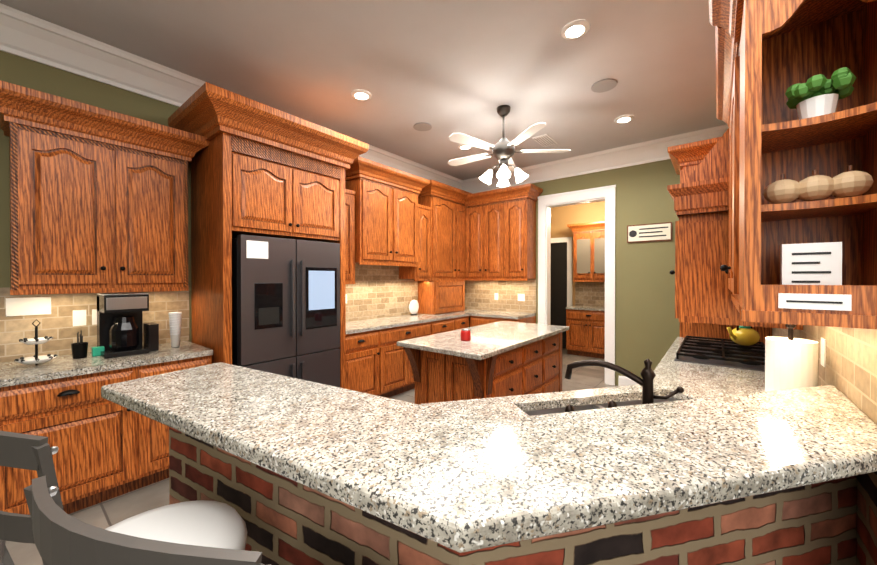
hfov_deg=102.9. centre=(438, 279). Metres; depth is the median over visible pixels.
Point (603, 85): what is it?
fixtures
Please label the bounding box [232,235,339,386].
refrigerator
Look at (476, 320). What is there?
base cabinet
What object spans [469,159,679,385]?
wall
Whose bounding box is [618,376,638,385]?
baseboard
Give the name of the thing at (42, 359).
tiered tray
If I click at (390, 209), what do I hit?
upper cabinet
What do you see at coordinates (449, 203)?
cabinet
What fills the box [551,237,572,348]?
door
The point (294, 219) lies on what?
upper cabinet
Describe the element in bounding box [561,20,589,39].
fixtures
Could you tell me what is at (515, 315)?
countertop
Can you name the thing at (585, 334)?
cabinetry
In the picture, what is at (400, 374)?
base cabinet
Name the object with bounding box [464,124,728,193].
crown molding
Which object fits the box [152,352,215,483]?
base cabinet
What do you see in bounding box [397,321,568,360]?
island countertop
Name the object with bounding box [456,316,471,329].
base cabinet
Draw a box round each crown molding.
[0,3,463,189]
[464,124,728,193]
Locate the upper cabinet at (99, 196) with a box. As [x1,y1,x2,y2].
[0,80,211,291]
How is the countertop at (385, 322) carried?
on the base cabinet at (365, 353)
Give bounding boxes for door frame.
[537,185,615,384]
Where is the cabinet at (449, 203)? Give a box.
[428,180,467,279]
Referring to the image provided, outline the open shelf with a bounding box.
[709,0,876,328]
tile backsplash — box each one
[0,263,417,362]
[464,279,535,312]
[772,325,876,423]
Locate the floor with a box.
[5,348,617,564]
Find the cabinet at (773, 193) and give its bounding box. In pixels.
[667,0,876,390]
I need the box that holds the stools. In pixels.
[0,431,270,564]
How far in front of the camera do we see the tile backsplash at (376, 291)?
2.61 m
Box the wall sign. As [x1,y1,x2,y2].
[627,222,671,242]
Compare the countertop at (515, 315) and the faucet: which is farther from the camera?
the countertop at (515, 315)
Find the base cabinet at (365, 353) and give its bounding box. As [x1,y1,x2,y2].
[344,328,387,397]
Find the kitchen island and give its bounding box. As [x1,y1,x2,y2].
[405,329,568,404]
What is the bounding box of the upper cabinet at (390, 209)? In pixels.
[344,152,431,267]
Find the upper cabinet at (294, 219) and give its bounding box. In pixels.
[196,100,343,243]
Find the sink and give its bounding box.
[524,397,677,415]
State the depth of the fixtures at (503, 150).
3.49 m
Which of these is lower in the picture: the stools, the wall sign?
the stools
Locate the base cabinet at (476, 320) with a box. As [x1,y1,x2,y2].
[472,316,535,326]
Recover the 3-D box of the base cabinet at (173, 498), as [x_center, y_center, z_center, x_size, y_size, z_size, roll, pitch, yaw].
[-0.053,0.952,1.121,2.198,1.011,0.798,0,0,39]
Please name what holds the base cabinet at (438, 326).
on the floor
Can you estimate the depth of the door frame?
4.97 m
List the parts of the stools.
frame, frame, seat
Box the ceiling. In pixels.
[0,0,726,179]
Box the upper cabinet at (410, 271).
[399,264,427,279]
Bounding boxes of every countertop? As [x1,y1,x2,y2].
[0,340,211,383]
[101,359,876,564]
[344,309,487,331]
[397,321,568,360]
[472,312,535,319]
[649,337,764,372]
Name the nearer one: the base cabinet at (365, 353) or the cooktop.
the cooktop
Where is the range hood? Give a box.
[667,128,802,329]
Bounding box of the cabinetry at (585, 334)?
[566,221,604,358]
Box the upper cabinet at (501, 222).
[468,184,542,279]
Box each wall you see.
[0,51,191,341]
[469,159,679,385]
[551,201,604,305]
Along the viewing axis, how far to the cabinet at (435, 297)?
5.40 m
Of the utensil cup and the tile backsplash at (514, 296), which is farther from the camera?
the tile backsplash at (514, 296)
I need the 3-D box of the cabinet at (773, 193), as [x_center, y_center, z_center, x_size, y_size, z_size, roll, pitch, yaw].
[1.890,-0.014,2.304,0.813,2.930,3.491,0,0,39]
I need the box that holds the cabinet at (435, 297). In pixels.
[416,280,467,315]
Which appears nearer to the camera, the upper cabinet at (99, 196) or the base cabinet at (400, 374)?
the upper cabinet at (99, 196)
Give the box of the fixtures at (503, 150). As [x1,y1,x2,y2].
[448,105,570,186]
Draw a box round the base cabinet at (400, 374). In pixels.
[388,320,431,397]
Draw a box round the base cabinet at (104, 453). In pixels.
[0,364,151,514]
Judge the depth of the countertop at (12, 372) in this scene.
2.34 m
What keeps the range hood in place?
attached to the cabinet at (773, 193)
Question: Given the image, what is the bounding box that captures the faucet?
[565,359,683,411]
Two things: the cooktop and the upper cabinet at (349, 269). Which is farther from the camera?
the upper cabinet at (349, 269)
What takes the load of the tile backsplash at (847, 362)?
attached to the wall
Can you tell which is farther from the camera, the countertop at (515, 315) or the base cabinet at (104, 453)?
the countertop at (515, 315)
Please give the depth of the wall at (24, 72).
2.50 m
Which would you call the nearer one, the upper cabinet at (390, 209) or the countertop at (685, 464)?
the countertop at (685, 464)
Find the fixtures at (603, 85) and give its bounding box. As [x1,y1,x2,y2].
[591,78,616,92]
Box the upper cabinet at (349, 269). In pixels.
[344,188,354,283]
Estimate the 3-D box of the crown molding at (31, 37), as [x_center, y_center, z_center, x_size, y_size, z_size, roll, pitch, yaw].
[-2.140,-1.617,3.055,0.165,0.228,8.340,0,0,39]
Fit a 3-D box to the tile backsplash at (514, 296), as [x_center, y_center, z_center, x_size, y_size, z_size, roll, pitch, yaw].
[0.961,0.247,5.914,1.450,0.550,0.016,0,0,39]
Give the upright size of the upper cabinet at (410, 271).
1.060 m
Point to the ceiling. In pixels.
(445, 69)
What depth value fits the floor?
2.30 m
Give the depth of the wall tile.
6.90 m
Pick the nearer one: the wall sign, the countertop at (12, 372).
the countertop at (12, 372)
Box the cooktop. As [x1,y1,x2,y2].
[674,336,764,371]
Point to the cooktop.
(699, 351)
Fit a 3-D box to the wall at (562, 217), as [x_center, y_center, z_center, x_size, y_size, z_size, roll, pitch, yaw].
[2.500,-0.069,6.164,2.800,3.000,2.000,0,0,39]
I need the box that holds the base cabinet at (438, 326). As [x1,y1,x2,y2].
[432,316,455,334]
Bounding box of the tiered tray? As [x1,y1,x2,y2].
[14,319,57,364]
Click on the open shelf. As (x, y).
(808, 146)
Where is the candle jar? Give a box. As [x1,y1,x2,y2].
[461,328,470,340]
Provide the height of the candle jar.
0.102 m
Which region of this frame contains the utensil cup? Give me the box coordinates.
[71,330,103,358]
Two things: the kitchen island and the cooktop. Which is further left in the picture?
the kitchen island
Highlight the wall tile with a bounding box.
[575,282,604,306]

